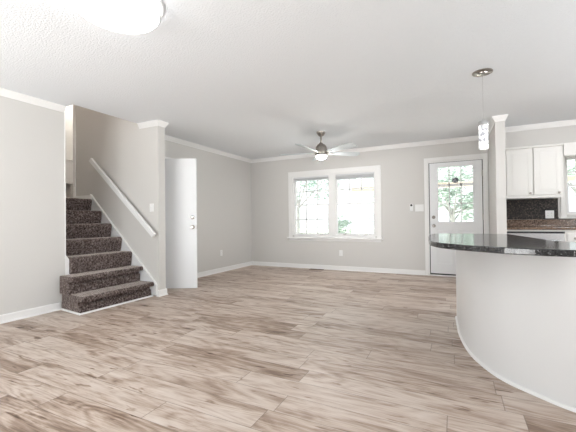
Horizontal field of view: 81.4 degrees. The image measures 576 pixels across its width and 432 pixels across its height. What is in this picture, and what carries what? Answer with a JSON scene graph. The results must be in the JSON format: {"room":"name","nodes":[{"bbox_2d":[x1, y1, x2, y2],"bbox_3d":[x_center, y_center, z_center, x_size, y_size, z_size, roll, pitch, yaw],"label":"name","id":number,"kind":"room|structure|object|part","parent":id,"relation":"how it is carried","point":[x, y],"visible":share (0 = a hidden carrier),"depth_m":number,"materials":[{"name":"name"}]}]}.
{"room":"living room","nodes":[
{"label":"living room","id":0,"kind":"room"},
{"bbox_2d":[65,105,72,197],"bbox_3d":[-4.660,-1.404,6.739,0.100,2.540,3.290,-1,-1,26],"label":"wall","id":1,"kind":"structure","parent":0,"point":[69,109],"depth_m":6.91,"materials":[{"name":"white paint"}]},
{"bbox_2d":[66,159,72,197],"bbox_3d":[-4.454,-0.690,6.850,0.150,0.910,0.940,-1,-1,26],"label":"trim","id":2,"kind":"structure","parent":1,"relation":"attached to","point":[69,163],"depth_m":6.81,"materials":[{"name":"white paint"}]},
{"bbox_2d":[76,105,165,295],"bbox_3d":[-2.612,-0.794,5.121,1.870,3.840,0.120,-1,-1,26],"label":"wall","id":3,"kind":"structure","parent":0,"point":[132,157],"depth_m":4.91,"materials":[{"name":"white paint"}]},
{"bbox_2d":[73,105,75,197],"bbox_3d":[-3.473,-1.480,5.552,0.045,2.440,0.150,-1,-1,26],"label":"trim","id":4,"kind":"structure","parent":3,"relation":"attached to","point":[74,106],"depth_m":5.48,"materials":[{"name":"white paint"}]},
{"bbox_2d":[74,195,92,198],"bbox_3d":[-3.279,-0.293,5.369,0.440,0.067,0.025,-1,-1,26],"label":"baseboard","id":5,"kind":"structure","parent":3,"relation":"attached to","point":[84,196],"depth_m":5.34,"materials":[{"name":"white paint"}]},
{"bbox_2d":[89,158,155,237],"bbox_3d":[-2.430,-0.301,4.908,1.398,1.210,0.094,-1,-1,26],"label":"handrail","id":6,"kind":"object","parent":3,"relation":"attached to","point":[95,165],"visible":1,"depth_m":4.83,"materials":[{"name":"white wood"}]},
{"bbox_2d":[150,204,153,211],"bbox_3d":[-1.913,-0.117,4.694,0.075,0.115,0.014,-1,-1,26],"label":"light switch","id":7,"kind":"object","parent":3,"relation":"attached to","point":[151,205],"visible":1,"depth_m":4.69,"materials":[{"name":"white plastic"}]},
{"bbox_2d":[156,288,167,296],"bbox_3d":[-1.949,1.071,4.781,0.484,0.088,0.168,-1,-1,26],"label":"baseboard","id":8,"kind":"structure","parent":3,"relation":"attached to","point":[162,292],"depth_m":4.66,"materials":[{"name":"white paint"}]},
{"bbox_2d":[0,96,251,314],"bbox_3d":[-2.720,-0.104,4.149,0.120,2.440,8.410,-1,-1,26],"label":"wall","id":9,"kind":"structure","parent":0,"point":[32,199],"depth_m":3.88,"materials":[{"name":"white paint"}]},
{"bbox_2d":[0,302,60,323],"bbox_3d":[-3.586,1.061,2.206,0.024,0.088,3.970,-1,-1,26],"label":"baseboard","id":10,"kind":"structure","parent":9,"relation":"attached to","point":[9,317],"depth_m":3.69,"materials":[{"name":"white paint"}]},
{"bbox_2d":[0,87,65,112],"bbox_3d":[-0.288,-1.353,0.611,7.420,0.073,4.025,-1,-1,26],"label":"trim","id":11,"kind":"structure","parent":9,"relation":"attached to","point":[7,93],"depth_m":3.73,"materials":[{"name":"white paint"}]},
{"bbox_2d":[64,113,65,258],"bbox_3d":[-2.709,-0.365,4.063,0.024,1.760,0.012,-1,-1,26],"label":"trim","id":12,"kind":"structure","parent":9,"relation":"attached to","point":[64,113],"depth_m":4.06,"materials":[{"name":"white paint"}]},
{"bbox_2d":[65,256,68,274],"bbox_3d":[-2.743,0.596,4.098,0.143,0.240,0.045,-1,-1,26],"label":"trim","id":13,"kind":"structure","parent":9,"relation":"attached to","point":[66,259],"depth_m":4.06,"materials":[{"name":"white paint"}]},
{"bbox_2d":[61,295,152,314],"bbox_3d":[-2.296,1.104,4.288,0.458,0.018,1.023,-1,-1,26],"label":"trim","id":14,"kind":"structure","parent":9,"relation":"attached to","point":[62,309],"depth_m":3.98,"materials":[{"name":"white paint"}]},
{"bbox_2d":[165,158,197,288],"bbox_3d":[-1.773,0.113,5.111,0.754,1.983,0.145,-1,-1,-5],"label":"door","id":15,"kind":"structure","parent":9,"relation":"in","point":[180,174],"depth_m":5.12,"materials":[{"name":"white paint"}]},
{"bbox_2d":[0,0,575,159],"bbox_3d":[0.632,-1.469,2.491,7.640,0.180,8.410,-1,-1,26],"label":"ceiling","id":16,"kind":"structure","parent":0,"point":[250,79],"depth_m":3.07,"materials":[{"name":"white paint"}]},
{"bbox_2d":[70,0,163,33],"bbox_3d":[-1.071,-1.313,2.103,0.544,0.102,0.544,-1,-1,26],"label":"ceiling light","id":17,"kind":"object","parent":16,"relation":"attached to","point":[122,16],"visible":1,"depth_m":2.10,"materials":[{"name":"frosted white glass"},{"name":"grey metal"}]},
{"bbox_2d":[280,131,359,160],"bbox_3d":[0.496,-1.126,5.353,1.337,0.440,1.327,-1,-1,26],"label":"ceiling fan","id":18,"kind":"object","parent":16,"relation":"hanging from","point":[321,151],"visible":1,"depth_m":5.30,"materials":[{"name":"silver metal"}]},
{"bbox_3d":[0.293,-1.023,5.018,0.147,0.046,0.550,-1,-1,35],"label":"blade","id":19,"kind":"part","parent":18,"relation":"part of","materials":[{"name":"silver metal"}]},
{"bbox_3d":[0.533,-0.934,5.368,0.156,0.055,0.156,-1,-1,26],"label":"globe","id":20,"kind":"part","parent":18,"relation":"part of","materials":[{"name":"white glass"}]},
{"bbox_3d":[0.792,-1.028,5.033,0.147,0.046,0.550,0,-1,-37],"label":"blade","id":21,"kind":"part","parent":18,"relation":"part of","materials":[{"name":"silver metal"}]},
{"bbox_3d":[0.931,-1.024,5.513,0.550,0.046,0.147,0,-1,-19],"label":"blade","id":22,"kind":"part","parent":18,"relation":"part of","materials":[{"name":"white wood"}]},
{"bbox_2d":[472,68,492,149],"bbox_3d":[1.875,-1.013,3.220,0.176,0.742,0.176,-1,-1,26],"label":"pendant lamp","id":23,"kind":"object","parent":16,"relation":"hanging from","point":[483,125],"visible":1,"depth_m":3.19,"materials":[{"name":"white glass"}]},
{"bbox_3d":[1.878,-0.754,3.217,0.082,0.224,0.082,-1,-1,26],"label":"lamp shade","id":24,"kind":"part","parent":23,"relation":"part of","materials":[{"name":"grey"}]},
{"bbox_2d":[0,265,575,431],"bbox_3d":[0.661,1.121,2.463,7.640,0.120,8.410,-1,-1,26],"label":"floor","id":25,"kind":"structure","parent":0,"point":[253,348],"depth_m":2.40,"materials":[{"name":"grey wood"}]},
{"bbox_2d":[60,194,157,312],"bbox_3d":[-2.683,0.376,4.508,1.438,1.464,1.029,-1,-1,26],"label":"staircase","id":26,"kind":"structure","parent":25,"relation":"on","point":[104,270],"depth_m":4.47,"materials":[{"name":"brown carpet"}]},
{"bbox_2d":[455,250,575,412],"bbox_3d":[2.255,0.618,1.930,1.381,0.838,3.181,0,-1,-35],"label":"kitchen island","id":27,"kind":"object","parent":25,"relation":"on","point":[516,316],"visible":0.9,"depth_m":2.02,"materials":[{"name":"white paint"}]},
{"bbox_2d":[428,233,575,256],"bbox_3d":[2.389,0.181,2.131,2.823,0.036,1.945,-1,-1,26],"label":"countertop","id":28,"kind":"structure","parent":27,"relation":"on","point":[488,243],"depth_m":2.09,"materials":[{"name":"black stone"}]},
{"bbox_3d":[2.059,1.030,1.854,1.028,0.018,3.200,0,-1,-28],"label":"floor trim","id":29,"kind":"part","parent":27,"relation":"part of","materials":[{"name":"white paint"}]},
{"bbox_2d":[507,230,564,240],"bbox_3d":[3.717,0.619,5.115,0.688,0.834,0.645,-1,-1,26],"label":"dishwasher","id":30,"kind":"object","parent":25,"relation":"on","point":[555,235],"visible":0.27,"depth_m":4.83,"materials":[{"name":"white plastic"}]},
{"bbox_3d":[3.601,0.213,4.896,0.688,0.025,0.025,-1,-1,26],"label":"rail","id":31,"kind":"part","parent":30,"relation":"part of","materials":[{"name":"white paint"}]},
{"bbox_2d":[564,230,575,241],"bbox_3d":[4.441,0.617,4.769,0.908,0.854,0.640,-1,-1,26],"label":"base cabinet","id":32,"kind":"object","parent":25,"relation":"on","point":[570,235],"visible":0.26,"depth_m":4.70,"materials":[{"name":"white paint"}]},
{"bbox_2d":[507,219,575,229],"bbox_3d":[4.508,0.115,4.755,2.558,0.145,0.649,-1,-1,26],"label":"countertop","id":33,"kind":"structure","parent":32,"relation":"on","point":[533,224],"depth_m":5.24,"materials":[{"name":"brown stone"}]},
{"bbox_3d":[4.117,0.316,4.624,0.410,0.140,0.019,-1,-1,26],"label":"drawer","id":34,"kind":"part","parent":32,"relation":"part of","materials":[{"name":"white paint"}]},
{"bbox_2d":[251,140,575,274],"bbox_3d":[2.545,-0.140,6.162,7.520,2.440,0.120,-1,-1,26],"label":"wall","id":35,"kind":"structure","parent":0,"point":[402,246],"depth_m":6.58,"materials":[{"name":"white paint"}]},
{"bbox_2d":[197,261,424,277],"bbox_3d":[0.367,1.058,5.998,3.730,0.088,2.100,-1,-1,26],"label":"baseboard","id":36,"kind":"structure","parent":35,"relation":"attached to","point":[293,265],"depth_m":6.77,"materials":[{"name":"white paint"}]},
{"bbox_2d":[287,165,382,241],"bbox_3d":[0.922,-0.224,6.933,2.050,1.490,0.165,-1,-1,26],"label":"window","id":37,"kind":"structure","parent":35,"relation":"in","point":[332,235],"depth_m":6.89,"materials":[{"name":"white paint"}]},
{"bbox_2d":[294,175,327,181],"bbox_3d":[0.488,-0.797,7.135,0.790,0.085,0.040,-1,-1,26],"label":"window blind","id":38,"kind":"object","parent":37,"relation":"attached to","point":[325,177],"visible":1,"depth_m":7.12,"materials":[{"name":"white plastic"}]},
{"bbox_3d":[0.508,0.071,7.147,0.800,0.645,0.030,-1,-1,26],"label":"sash","id":39,"kind":"part","parent":37,"relation":"part of","materials":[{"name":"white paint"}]},
{"bbox_3d":[0.518,-0.531,7.188,0.800,0.620,0.030,-1,-1,26],"label":"sash","id":40,"kind":"part","parent":37,"relation":"part of","materials":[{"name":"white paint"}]},
{"bbox_3d":[0.907,0.459,6.880,2.050,0.025,0.065,-1,-1,26],"label":"sill","id":41,"kind":"part","parent":37,"relation":"part of","materials":[{"name":"white paint"}]},
{"bbox_2d":[336,172,373,179],"bbox_3d":[1.334,-0.800,6.715,0.780,0.108,0.040,-1,-1,26],"label":"window blind","id":42,"kind":"object","parent":37,"relation":"attached to","point":[366,174],"visible":1,"depth_m":6.69,"materials":[{"name":"white plastic"}]},
{"bbox_3d":[1.335,-0.752,6.714,0.772,0.012,0.034,-1,-1,26],"label":"rail","id":43,"kind":"part","parent":42,"relation":"part of","materials":[{"name":"white plastic"}]},
{"bbox_3d":[1.365,-0.545,6.767,0.790,0.620,0.030,-1,-1,26],"label":"sash","id":44,"kind":"part","parent":37,"relation":"part of","materials":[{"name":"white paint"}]},
{"bbox_3d":[1.355,0.057,6.727,0.790,0.645,0.030,-1,-1,26],"label":"sash","id":45,"kind":"part","parent":37,"relation":"part of","materials":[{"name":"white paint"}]},
{"bbox_2d":[415,204,423,211],"bbox_3d":[2.413,-0.149,6.152,0.150,0.130,0.014,-1,-1,26],"label":"light switch","id":46,"kind":"object","parent":35,"relation":"attached to","point":[418,207],"visible":1,"depth_m":6.15,"materials":[{"name":"white plastic"}]},
{"bbox_2d":[424,153,488,276],"bbox_3d":[2.961,0.008,5.926,1.003,2.130,0.171,-1,-1,26],"label":"door","id":47,"kind":"structure","parent":35,"relation":"in","point":[438,261],"depth_m":5.94,"materials":[{"name":"white paint"}]},
{"bbox_3d":[2.795,0.555,5.968,0.280,0.640,0.009,-1,-1,26],"label":"raised panel","id":48,"kind":"part","parent":47,"relation":"part of","materials":[{"name":"white paint"}]},
{"bbox_3d":[2.944,-0.385,5.896,0.632,1.055,0.016,-1,-1,26],"label":"glazing frame","id":49,"kind":"part","parent":47,"relation":"part of","materials":[{"name":"white paint"}]},
{"bbox_3d":[3.118,0.550,5.808,0.280,0.640,0.009,-1,-1,26],"label":"raised panel","id":50,"kind":"part","parent":47,"relation":"part of","materials":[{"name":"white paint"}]},
{"bbox_2d":[506,198,557,219],"bbox_3d":[3.866,-0.109,5.430,0.814,0.326,0.014,-1,-1,26],"label":"backsplash","id":51,"kind":"structure","parent":35,"relation":"attached to","point":[519,208],"depth_m":5.40,"materials":[{"name":"black stone"}]},
{"bbox_2d":[545,210,553,217],"bbox_3d":[4.130,-0.025,5.286,0.112,0.125,0.009,-1,-1,26],"label":"wall outlet","id":52,"kind":"object","parent":51,"relation":"attached to","point":[548,213],"visible":1,"depth_m":5.29,"materials":[{"name":"white plastic"}]},
{"bbox_2d":[505,143,563,198],"bbox_3d":[3.762,-0.668,5.247,0.800,0.788,0.439,-1,-1,26],"label":"upper cabinet","id":53,"kind":"object","parent":35,"relation":"attached to","point":[536,171],"visible":0.99,"depth_m":5.05,"materials":[{"name":"white paint"}]},
{"bbox_3d":[3.555,-0.670,5.154,0.333,0.705,0.018,-1,-1,26],"label":"door","id":54,"kind":"part","parent":53,"relation":"part of","materials":[{"name":"white paint"}]},
{"bbox_3d":[3.550,-0.670,5.143,0.331,0.703,0.007,-1,-1,26],"label":"raised panel","id":55,"kind":"part","parent":53,"relation":"part of","materials":[{"name":"white paint"}]},
{"bbox_3d":[3.676,-1.046,5.086,0.800,0.033,0.040,-1,-1,26],"label":"moulding","id":56,"kind":"part","parent":53,"relation":"part of","materials":[{"name":"white paint"}]},
{"bbox_3d":[3.868,-0.675,4.998,0.330,0.705,0.018,-1,-1,26],"label":"door","id":57,"kind":"part","parent":53,"relation":"part of","materials":[{"name":"white paint"}]},
{"bbox_3d":[3.862,-0.675,4.988,0.328,0.703,0.007,-1,-1,26],"label":"raised panel","id":58,"kind":"part","parent":53,"relation":"part of","materials":[{"name":"white paint"}]},
{"bbox_2d":[563,142,575,155],"bbox_3d":[4.596,-0.982,4.625,1.254,0.184,0.035,-1,-1,26],"label":"trim","id":59,"kind":"structure","parent":53,"relation":"attached to","point":[569,149],"depth_m":4.87,"materials":[{"name":"white paint"}]},
{"bbox_2d":[558,155,575,218],"bbox_3d":[4.780,-0.487,5.020,1.190,1.040,0.160,-1,-1,26],"label":"window","id":60,"kind":"structure","parent":35,"relation":"in","point":[565,211],"depth_m":5.21,"materials":[{"name":"white paint"}]},
{"bbox_3d":[4.761,0.020,4.965,1.190,0.025,0.050,-1,-1,26],"label":"sill","id":61,"kind":"part","parent":60,"relation":"part of","materials":[{"name":"white paint"}]},
{"bbox_3d":[4.793,-0.692,5.065,0.960,0.450,0.030,-1,-1,26],"label":"sash","id":62,"kind":"part","parent":60,"relation":"part of","materials":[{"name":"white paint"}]},
{"bbox_3d":[4.781,-0.272,5.026,0.960,0.450,0.030,-1,-1,26],"label":"sash","id":63,"kind":"part","parent":60,"relation":"part of","materials":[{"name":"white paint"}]},
{"bbox_2d":[488,121,506,233],"bbox_3d":[3.196,-0.159,5.130,0.115,2.440,1.150,-1,-1,26],"label":"column","id":64,"kind":"structure","parent":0,"point":[496,150],"depth_m":4.64,"materials":[{"name":"white paint"}]},
{"bbox_2d":[505,125,575,147],"bbox_3d":[4.551,-1.234,4.886,2.560,0.325,0.390,-1,-1,26],"label":"wall","id":65,"kind":"structure","parent":0,"point":[564,134],"depth_m":5.04,"materials":[{"name":"white paint"}]},
{"bbox_2d":[137,114,575,162],"bbox_3d":[1.733,-1.331,4.680,7.420,0.073,3.268,-1,-1,26],"label":"trim","id":66,"kind":"structure","parent":65,"relation":"attached to","point":[494,119],"depth_m":5.92,"materials":[{"name":"white paint"}]},
{"label":"outside","id":67,"kind":"structure","parent":0,"visible":0},
{"bbox_3d":[11.521,1.466,23.144,60.000,0.100,38.280,-1,-1,26],"label":"ground","id":68,"kind":"structure","parent":67,"visible":0},
{"bbox_2d":[351,175,574,232],"bbox_3d":[4.920,0.242,7.671,7.020,2.155,0.120,-1,-1,26],"label":"beam","id":69,"kind":"structure","parent":68,"relation":"on","point":[570,178],"depth_m":9.14,"materials":[{"name":"beige"}]},
{"bbox_3d":[1.831,0.354,9.205,0.100,2.035,0.100,-1,-1,26],"label":"post","id":70,"kind":"part","parent":69,"relation":"part of","materials":[{"name":"white paint"}]},
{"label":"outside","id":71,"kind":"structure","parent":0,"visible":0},
{"bbox_2d":[300,228,373,233],"bbox_3d":[12.383,1.399,24.883,60.000,0.049,34.400,-1,-1,26],"label":"lawn","id":72,"kind":"structure","parent":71,"point":[309,230],"depth_m":37.01,"materials":[{"name":"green plant"}]},
{"bbox_2d":[296,180,342,232],"bbox_3d":[0.107,-0.907,12.171,3.564,4.604,2.911,0,-1,-32],"label":"tree","id":73,"kind":"object","parent":72,"relation":"on","point":[303,185],"visible":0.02,"depth_m":12.26,"materials":[{"name":"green plant"}]},
{"bbox_2d":[325,210,351,232],"bbox_3d":[1.966,0.554,12.780,1.228,1.650,1.146,-1,-1,26],"label":"shrub","id":74,"kind":"object","parent":72,"relation":"on","point":[346,221],"visible":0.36,"depth_m":12.49,"materials":[{"name":"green plant"}]},
{"bbox_2d":[351,178,373,207],"bbox_3d":[4.429,-0.413,14.592,3.139,3.573,2.645,-1,-1,26],"label":"tree","id":75,"kind":"object","parent":72,"relation":"on","point":[372,181],"visible":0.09,"depth_m":14.83,"materials":[{"name":"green plant"}]},
{"bbox_2d":[365,209,373,233],"bbox_3d":[3.274,0.462,11.387,1.338,1.773,1.017,-1,-1,26],"label":"shrub","id":76,"kind":"object","parent":72,"relation":"on","point":[371,214],"visible":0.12,"depth_m":11.53,"materials":[{"name":"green plant"}]},
{"bbox_2d":[438,165,472,221],"bbox_3d":[5.358,-0.409,10.962,2.869,3.467,2.892,-1,-1,1],"label":"tree","id":77,"kind":"object","parent":72,"relation":"on","point":[441,179],"visible":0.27,"depth_m":10.71,"materials":[{"name":"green plant"}]},
{"bbox_2d":[567,159,575,195],"bbox_3d":[8.190,-0.552,8.944,2.964,3.645,2.942,-1,-1,26],"label":"tree","id":78,"kind":"object","parent":72,"relation":"on","point":[569,167],"visible":0.09,"depth_m":8.94,"materials":[{"name":"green plant"}]}
]}

